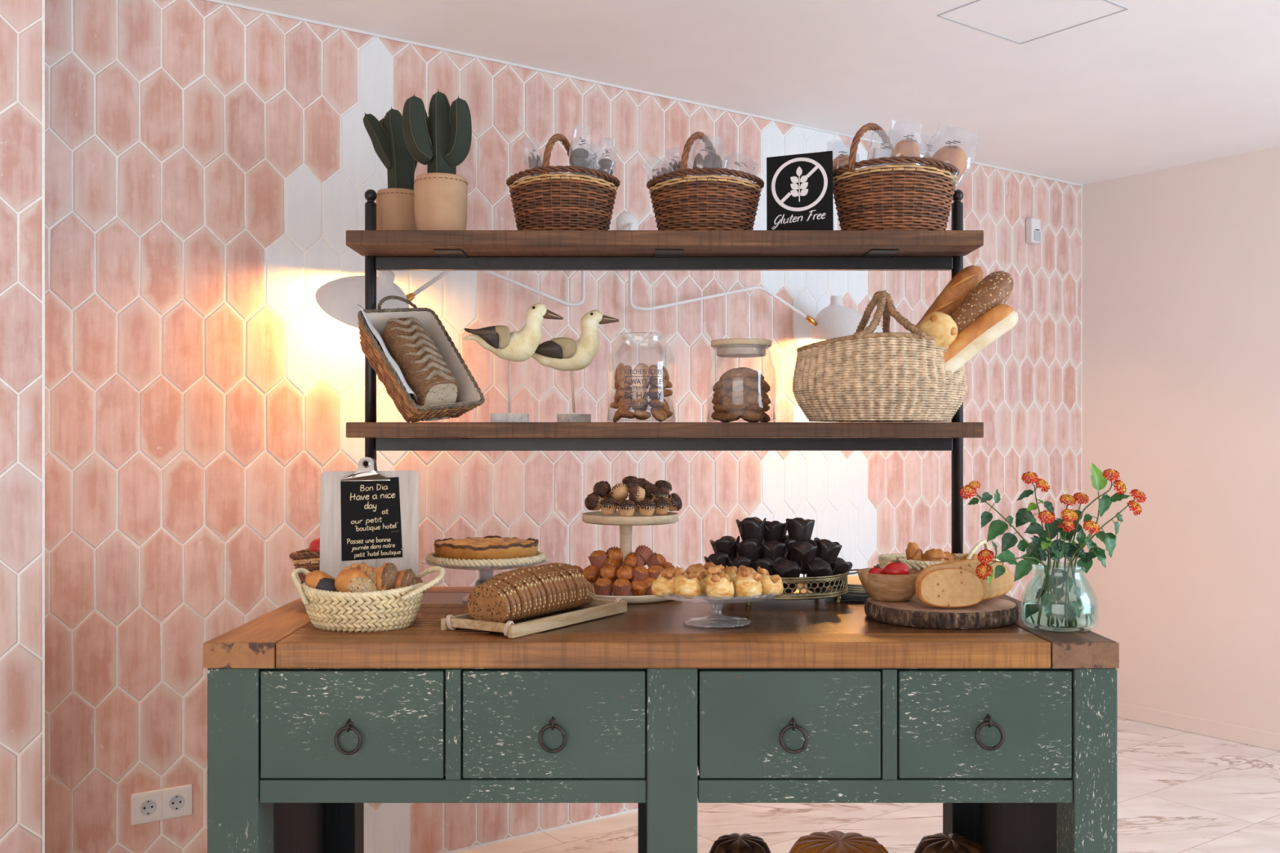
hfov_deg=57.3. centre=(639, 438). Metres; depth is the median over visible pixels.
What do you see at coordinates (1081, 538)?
sprig
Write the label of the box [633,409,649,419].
biscuit
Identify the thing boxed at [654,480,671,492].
muffin
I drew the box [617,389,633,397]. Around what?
biscuit
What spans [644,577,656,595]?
muffin
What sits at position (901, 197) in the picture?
wicker basket
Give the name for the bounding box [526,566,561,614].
bread slice
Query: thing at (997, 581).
bread slice
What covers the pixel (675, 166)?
snack bag
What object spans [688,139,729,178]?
snack bag
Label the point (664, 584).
pastry
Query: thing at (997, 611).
board
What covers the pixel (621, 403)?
biscuit
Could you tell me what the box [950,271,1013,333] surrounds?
baguette
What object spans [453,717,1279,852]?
floor
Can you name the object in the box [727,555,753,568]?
muffin
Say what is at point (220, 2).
trim
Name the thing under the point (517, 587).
bread slice
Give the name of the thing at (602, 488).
muffin
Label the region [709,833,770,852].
pumpkin
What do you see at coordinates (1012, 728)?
display table
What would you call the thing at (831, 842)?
pumpkin
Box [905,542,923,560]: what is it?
pastry
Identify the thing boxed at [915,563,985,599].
bread slice
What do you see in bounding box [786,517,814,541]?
muffin
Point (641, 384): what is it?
biscuit
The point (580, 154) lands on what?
snack bag
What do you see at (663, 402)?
biscuit
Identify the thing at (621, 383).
biscuit
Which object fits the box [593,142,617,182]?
snack bag
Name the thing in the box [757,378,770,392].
biscuit
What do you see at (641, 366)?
biscuit
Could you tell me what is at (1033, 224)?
detector
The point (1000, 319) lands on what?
baguette
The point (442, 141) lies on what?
cactus
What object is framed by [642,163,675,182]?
snack bag
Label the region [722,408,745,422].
biscuit
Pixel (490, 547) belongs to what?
tart
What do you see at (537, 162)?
snack bag
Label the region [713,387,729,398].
biscuit
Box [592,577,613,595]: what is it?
muffin
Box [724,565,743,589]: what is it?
pastry
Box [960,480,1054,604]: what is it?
sprig
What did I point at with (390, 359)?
paper napkin
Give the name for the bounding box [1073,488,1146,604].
sprig
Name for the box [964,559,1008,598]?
bread slice
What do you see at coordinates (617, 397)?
biscuit
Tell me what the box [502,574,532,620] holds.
bread slice
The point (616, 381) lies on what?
biscuit
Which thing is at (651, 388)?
biscuit
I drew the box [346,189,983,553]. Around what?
shelf rack
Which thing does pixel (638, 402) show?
biscuit
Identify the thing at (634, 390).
biscuit
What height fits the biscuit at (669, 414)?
0.023 m
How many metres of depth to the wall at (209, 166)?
3.39 m
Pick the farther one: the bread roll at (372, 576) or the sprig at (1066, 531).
the bread roll at (372, 576)
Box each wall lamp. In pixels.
[315,271,585,328]
[616,211,891,340]
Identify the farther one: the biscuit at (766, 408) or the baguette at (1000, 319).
the biscuit at (766, 408)
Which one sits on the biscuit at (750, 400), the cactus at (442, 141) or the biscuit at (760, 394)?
the biscuit at (760, 394)
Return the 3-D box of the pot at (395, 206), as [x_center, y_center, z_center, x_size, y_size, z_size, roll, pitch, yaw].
[-0.646,-0.586,3.130,0.118,0.150,0.118,0,0,0]
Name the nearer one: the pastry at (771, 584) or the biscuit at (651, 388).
the pastry at (771, 584)
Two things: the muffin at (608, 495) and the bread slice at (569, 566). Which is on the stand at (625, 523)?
the muffin at (608, 495)
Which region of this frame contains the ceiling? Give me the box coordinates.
[221,0,1279,185]
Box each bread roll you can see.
[305,570,337,591]
[334,567,377,592]
[368,573,377,585]
[375,562,397,591]
[394,568,416,588]
[409,577,424,593]
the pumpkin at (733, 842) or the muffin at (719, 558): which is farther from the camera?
the muffin at (719, 558)
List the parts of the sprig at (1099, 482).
stem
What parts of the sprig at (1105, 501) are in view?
stem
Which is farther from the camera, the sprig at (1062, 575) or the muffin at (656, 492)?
the muffin at (656, 492)
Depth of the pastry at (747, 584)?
2.40 m
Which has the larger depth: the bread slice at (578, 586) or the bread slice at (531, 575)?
the bread slice at (578, 586)
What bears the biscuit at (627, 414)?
in the glass jar at (629, 332)
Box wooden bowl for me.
[857,567,921,601]
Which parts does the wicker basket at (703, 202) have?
handle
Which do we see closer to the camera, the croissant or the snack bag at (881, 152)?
the croissant
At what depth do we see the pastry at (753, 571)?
2.56 m
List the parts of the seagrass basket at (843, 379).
handle, handle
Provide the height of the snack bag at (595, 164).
0.115 m
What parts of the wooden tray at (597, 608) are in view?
board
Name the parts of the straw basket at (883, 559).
handle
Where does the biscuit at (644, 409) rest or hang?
on the biscuit
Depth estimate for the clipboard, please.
2.63 m
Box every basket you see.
[288,548,319,584]
[291,565,445,632]
[357,295,484,422]
[506,133,620,230]
[646,131,764,230]
[792,290,967,422]
[832,123,959,230]
[878,539,1001,570]
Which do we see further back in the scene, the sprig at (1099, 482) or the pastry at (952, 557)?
the pastry at (952, 557)
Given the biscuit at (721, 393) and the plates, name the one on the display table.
the plates
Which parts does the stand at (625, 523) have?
plate, plate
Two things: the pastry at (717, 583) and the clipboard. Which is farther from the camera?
the clipboard
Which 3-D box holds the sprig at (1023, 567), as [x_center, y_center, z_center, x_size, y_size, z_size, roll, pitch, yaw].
[0.798,0.292,2.392,0.238,0.179,0.049,0,0,-18]
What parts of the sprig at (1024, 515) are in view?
stem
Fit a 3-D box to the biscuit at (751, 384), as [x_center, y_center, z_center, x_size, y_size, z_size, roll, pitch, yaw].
[0.280,-0.141,2.961,0.057,0.042,0.063,0,0,24]
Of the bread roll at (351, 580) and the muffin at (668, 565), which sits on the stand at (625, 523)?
the muffin at (668, 565)
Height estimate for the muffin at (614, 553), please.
0.054 m
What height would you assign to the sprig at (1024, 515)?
0.308 m
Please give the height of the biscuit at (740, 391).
0.036 m
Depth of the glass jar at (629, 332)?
2.92 m
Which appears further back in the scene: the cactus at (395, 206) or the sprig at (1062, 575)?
the cactus at (395, 206)
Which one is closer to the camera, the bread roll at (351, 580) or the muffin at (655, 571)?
the bread roll at (351, 580)
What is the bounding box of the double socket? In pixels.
[130,784,191,825]
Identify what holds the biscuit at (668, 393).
on the biscuit at (666, 408)
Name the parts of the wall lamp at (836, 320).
bent rod, lamp shade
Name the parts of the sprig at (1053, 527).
stem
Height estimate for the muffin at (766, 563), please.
0.077 m
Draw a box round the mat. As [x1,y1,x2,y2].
[425,551,546,568]
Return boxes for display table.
[203,586,1119,852]
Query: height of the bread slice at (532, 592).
0.101 m
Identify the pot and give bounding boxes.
[376,187,416,230]
[413,172,467,230]
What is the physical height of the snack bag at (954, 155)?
0.169 m
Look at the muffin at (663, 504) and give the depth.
2.86 m
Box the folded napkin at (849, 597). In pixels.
[834,591,870,601]
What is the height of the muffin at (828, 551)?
0.081 m
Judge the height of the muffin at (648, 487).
0.047 m
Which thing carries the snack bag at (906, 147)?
in the wicker basket at (901, 197)
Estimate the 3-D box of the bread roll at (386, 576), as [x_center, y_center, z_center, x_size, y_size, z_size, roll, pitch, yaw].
[-0.530,0.301,2.450,0.048,0.086,0.049,0,0,14]
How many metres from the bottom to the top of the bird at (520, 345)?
0.306 m
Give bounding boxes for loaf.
[377,317,458,421]
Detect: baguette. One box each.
[911,265,982,333]
[942,303,1017,373]
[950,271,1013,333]
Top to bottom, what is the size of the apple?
0.079 m
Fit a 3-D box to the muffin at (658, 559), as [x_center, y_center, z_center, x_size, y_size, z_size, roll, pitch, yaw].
[0.043,0.309,2.923,0.052,0.054,0.051,0,0,27]
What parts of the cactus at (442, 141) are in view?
arm, arm, stem, arm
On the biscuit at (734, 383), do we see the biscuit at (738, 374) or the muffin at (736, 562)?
the biscuit at (738, 374)
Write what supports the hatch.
attached to the ceiling
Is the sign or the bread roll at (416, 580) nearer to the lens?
the bread roll at (416, 580)
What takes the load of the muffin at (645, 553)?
on the muffin at (658, 559)
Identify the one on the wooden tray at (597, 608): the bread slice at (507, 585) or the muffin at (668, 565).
the bread slice at (507, 585)
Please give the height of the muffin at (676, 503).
0.046 m
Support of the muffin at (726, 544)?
on the muffin at (719, 558)
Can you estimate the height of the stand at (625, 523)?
0.208 m
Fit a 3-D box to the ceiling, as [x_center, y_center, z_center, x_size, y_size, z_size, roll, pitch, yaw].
[1.500,-1.270,2.500,15.000,0.100,13.000,0,0,0]
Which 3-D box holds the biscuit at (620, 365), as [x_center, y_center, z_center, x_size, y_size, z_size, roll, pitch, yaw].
[-0.053,-0.171,3.006,0.025,0.049,0.042,0,0,14]
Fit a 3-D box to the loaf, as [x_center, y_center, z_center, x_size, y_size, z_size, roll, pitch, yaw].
[-0.566,-0.179,2.989,0.236,0.268,0.110,0,0,40]
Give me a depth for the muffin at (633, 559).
2.87 m
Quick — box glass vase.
[1021,561,1097,632]
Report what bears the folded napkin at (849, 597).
on the display table
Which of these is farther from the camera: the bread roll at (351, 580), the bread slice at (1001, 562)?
the bread slice at (1001, 562)
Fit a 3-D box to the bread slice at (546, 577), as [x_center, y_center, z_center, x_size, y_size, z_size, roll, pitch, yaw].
[-0.236,0.327,2.515,0.131,0.103,0.021,0,0,31]
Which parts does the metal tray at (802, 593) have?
wire handle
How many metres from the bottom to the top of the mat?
0.025 m
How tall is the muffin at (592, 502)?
0.046 m
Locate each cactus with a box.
[363,106,417,230]
[402,90,471,230]
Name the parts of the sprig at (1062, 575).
stem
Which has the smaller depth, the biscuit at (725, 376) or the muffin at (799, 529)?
the muffin at (799, 529)
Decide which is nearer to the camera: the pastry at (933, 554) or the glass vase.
the glass vase
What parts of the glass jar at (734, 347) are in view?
wooden lid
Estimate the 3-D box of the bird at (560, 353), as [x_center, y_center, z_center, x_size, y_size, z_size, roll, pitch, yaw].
[-0.172,-0.188,3.034,0.224,0.294,0.083,0,0,-19]
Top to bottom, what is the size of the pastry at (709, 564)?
0.060 m
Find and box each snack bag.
[523,147,543,176]
[568,137,593,175]
[586,145,604,177]
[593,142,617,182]
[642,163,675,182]
[664,152,688,177]
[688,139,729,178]
[721,151,758,176]
[826,142,860,173]
[866,137,896,168]
[884,124,928,168]
[919,133,939,166]
[925,123,977,188]
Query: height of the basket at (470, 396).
0.336 m
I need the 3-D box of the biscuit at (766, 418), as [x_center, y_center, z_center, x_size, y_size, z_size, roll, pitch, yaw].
[0.303,-0.061,3.002,0.058,0.040,0.062,0,0,-38]
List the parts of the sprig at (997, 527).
stem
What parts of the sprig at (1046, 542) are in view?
stem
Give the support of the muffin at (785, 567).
on the metal tray at (802, 593)
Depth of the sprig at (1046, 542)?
2.37 m
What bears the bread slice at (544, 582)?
on the wooden tray at (597, 608)
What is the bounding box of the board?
[864,593,1019,629]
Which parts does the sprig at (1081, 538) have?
stem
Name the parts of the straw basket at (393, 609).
handle, handle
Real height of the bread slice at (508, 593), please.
0.086 m
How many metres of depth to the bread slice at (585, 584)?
2.59 m
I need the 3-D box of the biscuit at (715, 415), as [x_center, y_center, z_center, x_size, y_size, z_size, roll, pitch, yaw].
[0.215,-0.064,2.999,0.061,0.034,0.064,0,0,-34]
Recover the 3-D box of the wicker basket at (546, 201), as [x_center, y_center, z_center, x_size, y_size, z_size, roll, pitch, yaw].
[-0.198,-0.651,3.030,0.295,0.274,0.218,0,0,3]
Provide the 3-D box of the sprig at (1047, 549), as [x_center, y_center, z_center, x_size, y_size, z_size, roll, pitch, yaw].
[0.848,0.285,2.428,0.036,0.183,0.036,0,0,30]
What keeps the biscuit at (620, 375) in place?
on the biscuit at (621, 383)
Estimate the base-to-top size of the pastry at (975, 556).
0.048 m
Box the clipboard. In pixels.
[320,457,418,578]
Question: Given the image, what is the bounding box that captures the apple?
[308,537,319,558]
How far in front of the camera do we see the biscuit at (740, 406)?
2.93 m
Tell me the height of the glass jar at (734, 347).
0.211 m
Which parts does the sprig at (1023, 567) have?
stem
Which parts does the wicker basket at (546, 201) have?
handle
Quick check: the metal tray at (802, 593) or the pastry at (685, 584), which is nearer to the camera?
the pastry at (685, 584)
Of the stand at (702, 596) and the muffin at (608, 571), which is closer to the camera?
the stand at (702, 596)
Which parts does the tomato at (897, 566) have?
dry stem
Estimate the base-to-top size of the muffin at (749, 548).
0.076 m
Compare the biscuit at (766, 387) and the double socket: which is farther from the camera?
the double socket
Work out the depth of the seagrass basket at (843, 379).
2.83 m
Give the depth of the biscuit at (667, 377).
2.99 m
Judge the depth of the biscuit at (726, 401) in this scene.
2.95 m
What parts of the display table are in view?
leg, panel, leg, ring handle, drawer, rail, ring handle, drawer, leg, leg, drawer, ring handle, rail, leg, drawer, ring handle, panel, leg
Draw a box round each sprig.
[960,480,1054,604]
[975,540,1062,604]
[1015,471,1054,604]
[1033,510,1059,604]
[1039,532,1058,593]
[1044,493,1075,605]
[1049,508,1078,605]
[1053,462,1107,604]
[1053,492,1088,605]
[1063,468,1130,604]
[1064,520,1100,605]
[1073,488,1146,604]
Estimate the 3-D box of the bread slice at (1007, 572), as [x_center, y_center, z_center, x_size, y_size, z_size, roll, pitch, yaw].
[0.768,0.314,2.637,0.152,0.088,0.038,0,0,-16]
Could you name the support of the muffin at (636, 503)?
on the stand at (625, 523)
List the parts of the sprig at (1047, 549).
stem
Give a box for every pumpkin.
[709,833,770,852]
[788,830,888,852]
[914,832,986,852]
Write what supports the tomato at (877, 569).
in the wooden bowl
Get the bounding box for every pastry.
[651,567,675,596]
[674,566,702,599]
[685,563,705,575]
[697,566,720,594]
[703,561,730,572]
[705,565,734,599]
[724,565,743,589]
[734,568,762,598]
[737,564,756,573]
[756,566,783,595]
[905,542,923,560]
[922,548,948,561]
[943,551,956,561]
[960,553,977,559]
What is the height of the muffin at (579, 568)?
0.048 m
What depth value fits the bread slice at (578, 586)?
2.56 m
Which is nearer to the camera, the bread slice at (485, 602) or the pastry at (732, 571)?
the bread slice at (485, 602)
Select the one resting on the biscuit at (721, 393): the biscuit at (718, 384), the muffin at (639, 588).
the biscuit at (718, 384)
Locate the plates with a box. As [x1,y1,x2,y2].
[839,575,866,592]
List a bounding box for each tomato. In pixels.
[868,564,884,574]
[883,557,909,574]
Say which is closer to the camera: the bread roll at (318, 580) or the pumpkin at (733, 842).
the bread roll at (318, 580)
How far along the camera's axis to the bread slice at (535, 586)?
2.44 m
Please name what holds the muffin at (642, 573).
on the muffin at (649, 580)
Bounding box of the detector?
[1026,217,1040,244]
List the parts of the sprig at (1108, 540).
stem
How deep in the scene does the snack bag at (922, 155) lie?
3.02 m
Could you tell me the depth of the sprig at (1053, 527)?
2.46 m
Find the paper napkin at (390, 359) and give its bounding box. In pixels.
[356,303,417,401]
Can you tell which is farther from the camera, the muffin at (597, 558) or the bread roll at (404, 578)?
the muffin at (597, 558)
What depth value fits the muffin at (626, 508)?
2.82 m
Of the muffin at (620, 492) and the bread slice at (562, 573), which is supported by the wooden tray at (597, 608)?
the bread slice at (562, 573)
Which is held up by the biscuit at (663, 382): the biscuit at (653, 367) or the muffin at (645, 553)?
the biscuit at (653, 367)
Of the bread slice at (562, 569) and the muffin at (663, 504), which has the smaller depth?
the bread slice at (562, 569)
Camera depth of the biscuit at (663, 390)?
2.94 m
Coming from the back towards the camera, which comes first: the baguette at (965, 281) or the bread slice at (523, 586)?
the baguette at (965, 281)
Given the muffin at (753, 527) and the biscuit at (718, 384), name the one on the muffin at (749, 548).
the muffin at (753, 527)
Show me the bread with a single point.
(939, 325)
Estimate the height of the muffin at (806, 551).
0.081 m
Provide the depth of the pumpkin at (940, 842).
2.60 m
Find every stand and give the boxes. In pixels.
[419,555,552,601]
[582,511,678,604]
[650,588,779,627]
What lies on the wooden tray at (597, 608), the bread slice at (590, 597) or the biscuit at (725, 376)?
the bread slice at (590, 597)
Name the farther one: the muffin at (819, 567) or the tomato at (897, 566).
the muffin at (819, 567)
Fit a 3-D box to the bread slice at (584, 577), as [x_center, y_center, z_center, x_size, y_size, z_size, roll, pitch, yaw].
[-0.161,0.335,2.634,0.112,0.088,0.017,0,0,32]
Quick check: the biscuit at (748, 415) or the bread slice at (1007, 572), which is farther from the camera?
the biscuit at (748, 415)
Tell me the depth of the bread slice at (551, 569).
2.52 m
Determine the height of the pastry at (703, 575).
0.057 m
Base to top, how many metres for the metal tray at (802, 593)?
0.078 m
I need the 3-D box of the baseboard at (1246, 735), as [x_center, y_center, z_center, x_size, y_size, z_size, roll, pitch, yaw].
[3.725,1.264,3.393,0.008,0.072,5.500,0,0,-36]
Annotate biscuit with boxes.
[609,401,617,408]
[613,386,624,403]
[613,408,622,422]
[614,363,623,379]
[614,378,619,389]
[616,364,631,380]
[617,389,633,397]
[617,396,632,410]
[617,408,635,418]
[618,371,633,387]
[630,400,646,408]
[631,378,648,388]
[631,386,647,401]
[632,397,648,411]
[633,363,650,381]
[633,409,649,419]
[647,387,665,396]
[648,364,665,380]
[648,377,666,387]
[648,386,657,399]
[648,399,666,406]
[650,407,667,421]
[657,363,669,380]
[657,389,672,396]
[657,395,669,412]
[662,378,672,387]
[666,411,672,417]
[711,397,722,404]
[711,411,724,420]
[712,379,725,391]
[712,403,728,413]
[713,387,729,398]
[719,368,737,380]
[721,395,743,408]
[722,378,743,389]
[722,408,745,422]
[725,401,749,411]
[726,385,749,399]
[728,367,749,379]
[739,367,761,379]
[740,409,764,421]
[741,377,762,391]
[741,393,760,405]
[744,401,766,411]
[747,388,765,401]
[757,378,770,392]
[759,409,770,422]
[762,396,771,404]
[762,404,769,412]
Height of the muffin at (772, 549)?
0.076 m
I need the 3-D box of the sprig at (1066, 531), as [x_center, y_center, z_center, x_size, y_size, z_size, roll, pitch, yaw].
[0.854,0.258,2.377,0.055,0.235,0.069,0,0,0]
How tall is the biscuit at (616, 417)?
0.043 m
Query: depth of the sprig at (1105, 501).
2.43 m
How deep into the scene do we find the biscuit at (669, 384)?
2.98 m
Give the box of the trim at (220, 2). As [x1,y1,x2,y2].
[204,0,1083,186]
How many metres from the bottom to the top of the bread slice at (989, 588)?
0.091 m
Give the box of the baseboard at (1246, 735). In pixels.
[1117,702,1279,751]
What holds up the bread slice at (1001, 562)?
on the board
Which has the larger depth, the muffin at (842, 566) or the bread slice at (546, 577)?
the muffin at (842, 566)
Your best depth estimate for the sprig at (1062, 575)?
2.46 m
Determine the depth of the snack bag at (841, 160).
3.01 m
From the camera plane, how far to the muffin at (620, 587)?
2.80 m
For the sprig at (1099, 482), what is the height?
0.333 m
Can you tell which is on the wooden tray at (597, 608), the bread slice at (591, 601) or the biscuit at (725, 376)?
the bread slice at (591, 601)
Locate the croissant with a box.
[342,562,380,576]
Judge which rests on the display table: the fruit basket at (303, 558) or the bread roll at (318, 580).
the fruit basket at (303, 558)
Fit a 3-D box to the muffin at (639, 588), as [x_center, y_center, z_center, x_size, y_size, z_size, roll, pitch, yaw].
[-0.002,0.360,2.829,0.048,0.039,0.048,0,0,-44]
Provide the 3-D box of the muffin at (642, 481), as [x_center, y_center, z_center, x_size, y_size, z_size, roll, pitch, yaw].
[0.005,0.120,2.953,0.045,0.043,0.046,0,0,11]
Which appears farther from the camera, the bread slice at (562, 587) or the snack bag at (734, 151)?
the snack bag at (734, 151)
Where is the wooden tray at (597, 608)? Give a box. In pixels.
[440,597,626,638]
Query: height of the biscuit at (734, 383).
0.035 m
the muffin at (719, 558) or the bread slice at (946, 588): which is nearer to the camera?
the bread slice at (946, 588)
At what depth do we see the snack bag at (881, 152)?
2.96 m
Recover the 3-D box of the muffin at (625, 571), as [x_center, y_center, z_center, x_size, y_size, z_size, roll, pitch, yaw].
[-0.039,0.331,2.859,0.051,0.054,0.052,0,0,-12]
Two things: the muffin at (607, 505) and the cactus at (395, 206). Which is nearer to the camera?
the muffin at (607, 505)
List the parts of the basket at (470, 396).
handle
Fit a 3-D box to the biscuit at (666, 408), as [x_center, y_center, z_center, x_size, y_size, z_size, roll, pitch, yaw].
[0.059,-0.088,2.996,0.032,0.045,0.044,0,0,21]
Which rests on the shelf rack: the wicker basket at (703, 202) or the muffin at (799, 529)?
the wicker basket at (703, 202)
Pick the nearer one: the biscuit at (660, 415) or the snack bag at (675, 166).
the biscuit at (660, 415)
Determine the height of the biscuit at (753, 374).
0.033 m
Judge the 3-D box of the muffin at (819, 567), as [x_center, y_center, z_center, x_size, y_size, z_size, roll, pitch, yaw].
[0.433,0.328,2.815,0.069,0.083,0.070,0,0,38]
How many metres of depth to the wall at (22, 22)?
2.70 m
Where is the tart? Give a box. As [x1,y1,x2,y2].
[434,535,538,559]
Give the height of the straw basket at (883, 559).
0.142 m
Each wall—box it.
[0,0,44,852]
[44,0,1081,852]
[1081,146,1279,733]
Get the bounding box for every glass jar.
[606,332,675,422]
[706,337,775,421]
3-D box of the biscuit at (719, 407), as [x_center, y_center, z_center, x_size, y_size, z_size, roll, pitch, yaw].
[0.216,-0.078,2.988,0.064,0.028,0.062,0,0,39]
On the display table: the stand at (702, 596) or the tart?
the stand at (702, 596)
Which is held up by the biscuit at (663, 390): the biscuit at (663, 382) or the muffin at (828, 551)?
the biscuit at (663, 382)
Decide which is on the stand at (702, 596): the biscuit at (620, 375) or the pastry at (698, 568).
the pastry at (698, 568)
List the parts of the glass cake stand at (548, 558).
plate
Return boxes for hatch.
[937,0,1128,44]
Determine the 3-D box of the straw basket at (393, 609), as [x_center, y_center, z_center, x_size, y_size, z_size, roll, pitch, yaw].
[-0.569,0.332,2.458,0.314,0.126,0.210,0,0,-14]
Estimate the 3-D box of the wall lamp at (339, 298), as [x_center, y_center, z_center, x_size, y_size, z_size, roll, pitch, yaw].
[-0.491,-0.547,3.587,1.038,0.491,0.216,0,0,-39]
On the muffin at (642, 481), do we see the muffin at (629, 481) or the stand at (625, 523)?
the muffin at (629, 481)
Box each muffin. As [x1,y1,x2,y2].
[573,564,583,573]
[582,564,599,583]
[584,492,602,510]
[588,550,608,568]
[592,480,611,498]
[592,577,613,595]
[597,564,617,582]
[599,497,617,514]
[604,558,622,568]
[605,546,622,563]
[606,492,619,502]
[609,483,628,501]
[611,577,632,595]
[614,563,633,582]
[617,499,635,516]
[621,475,639,492]
[622,551,644,568]
[628,484,644,502]
[628,497,645,511]
[631,565,650,582]
[631,579,648,595]
[635,544,653,565]
[637,478,648,488]
[637,499,656,515]
[642,482,657,500]
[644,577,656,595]
[646,551,666,568]
[647,564,663,578]
[650,487,669,499]
[653,497,671,514]
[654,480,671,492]
[664,561,675,568]
[667,493,682,511]
[703,551,733,568]
[709,535,739,558]
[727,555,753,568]
[734,538,765,561]
[735,516,766,542]
[749,557,779,575]
[759,540,788,560]
[762,520,786,542]
[771,556,801,593]
[783,534,791,560]
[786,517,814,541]
[788,539,817,573]
[806,556,835,593]
[813,537,842,564]
[827,557,852,589]
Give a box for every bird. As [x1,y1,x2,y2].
[462,302,563,422]
[531,309,618,422]
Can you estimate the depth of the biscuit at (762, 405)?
2.94 m
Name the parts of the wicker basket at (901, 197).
handle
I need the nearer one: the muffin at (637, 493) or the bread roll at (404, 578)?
the bread roll at (404, 578)
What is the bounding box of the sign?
[766,151,833,230]
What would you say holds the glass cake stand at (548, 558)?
on the display table
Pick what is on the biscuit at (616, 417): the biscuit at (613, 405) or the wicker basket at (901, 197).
the biscuit at (613, 405)
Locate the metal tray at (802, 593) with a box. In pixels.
[705,568,859,605]
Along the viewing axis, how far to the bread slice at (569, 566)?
2.58 m
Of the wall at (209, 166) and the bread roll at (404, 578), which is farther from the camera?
the wall at (209, 166)
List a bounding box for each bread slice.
[466,583,510,622]
[480,579,520,621]
[481,582,516,622]
[487,575,528,621]
[493,571,537,619]
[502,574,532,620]
[508,568,546,617]
[511,571,542,617]
[514,567,552,616]
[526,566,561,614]
[526,567,556,614]
[533,565,565,613]
[537,564,573,611]
[540,565,568,612]
[547,563,582,610]
[553,564,576,610]
[555,562,584,608]
[564,563,588,608]
[578,577,590,607]
[582,580,591,606]
[585,583,593,605]
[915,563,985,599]
[918,568,984,608]
[939,560,994,601]
[952,560,1001,600]
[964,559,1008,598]
[974,558,1012,595]
[1000,562,1013,589]
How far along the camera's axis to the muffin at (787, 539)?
2.92 m
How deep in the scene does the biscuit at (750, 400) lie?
2.94 m
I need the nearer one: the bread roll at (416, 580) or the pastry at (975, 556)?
the bread roll at (416, 580)
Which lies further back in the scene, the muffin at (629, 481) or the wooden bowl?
the muffin at (629, 481)
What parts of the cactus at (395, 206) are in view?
arm, arm, stem, arm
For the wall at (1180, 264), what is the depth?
5.19 m
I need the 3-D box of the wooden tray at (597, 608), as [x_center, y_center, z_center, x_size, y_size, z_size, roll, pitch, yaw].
[-0.219,0.377,2.534,0.186,0.032,0.423,0,0,32]
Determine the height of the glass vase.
0.135 m
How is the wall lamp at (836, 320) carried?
attached to the wall at (209, 166)
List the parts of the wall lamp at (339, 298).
lamp shade, bent rod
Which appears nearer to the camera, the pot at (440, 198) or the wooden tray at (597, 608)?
the wooden tray at (597, 608)
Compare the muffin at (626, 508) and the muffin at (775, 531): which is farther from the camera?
the muffin at (775, 531)
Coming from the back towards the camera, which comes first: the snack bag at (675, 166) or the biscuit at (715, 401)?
the snack bag at (675, 166)
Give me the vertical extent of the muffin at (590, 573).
0.045 m
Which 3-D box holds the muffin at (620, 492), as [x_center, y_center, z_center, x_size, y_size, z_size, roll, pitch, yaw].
[-0.048,0.132,2.901,0.045,0.046,0.045,0,0,37]
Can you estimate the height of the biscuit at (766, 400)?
0.037 m
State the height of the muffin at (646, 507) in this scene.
0.040 m
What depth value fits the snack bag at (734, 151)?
3.02 m

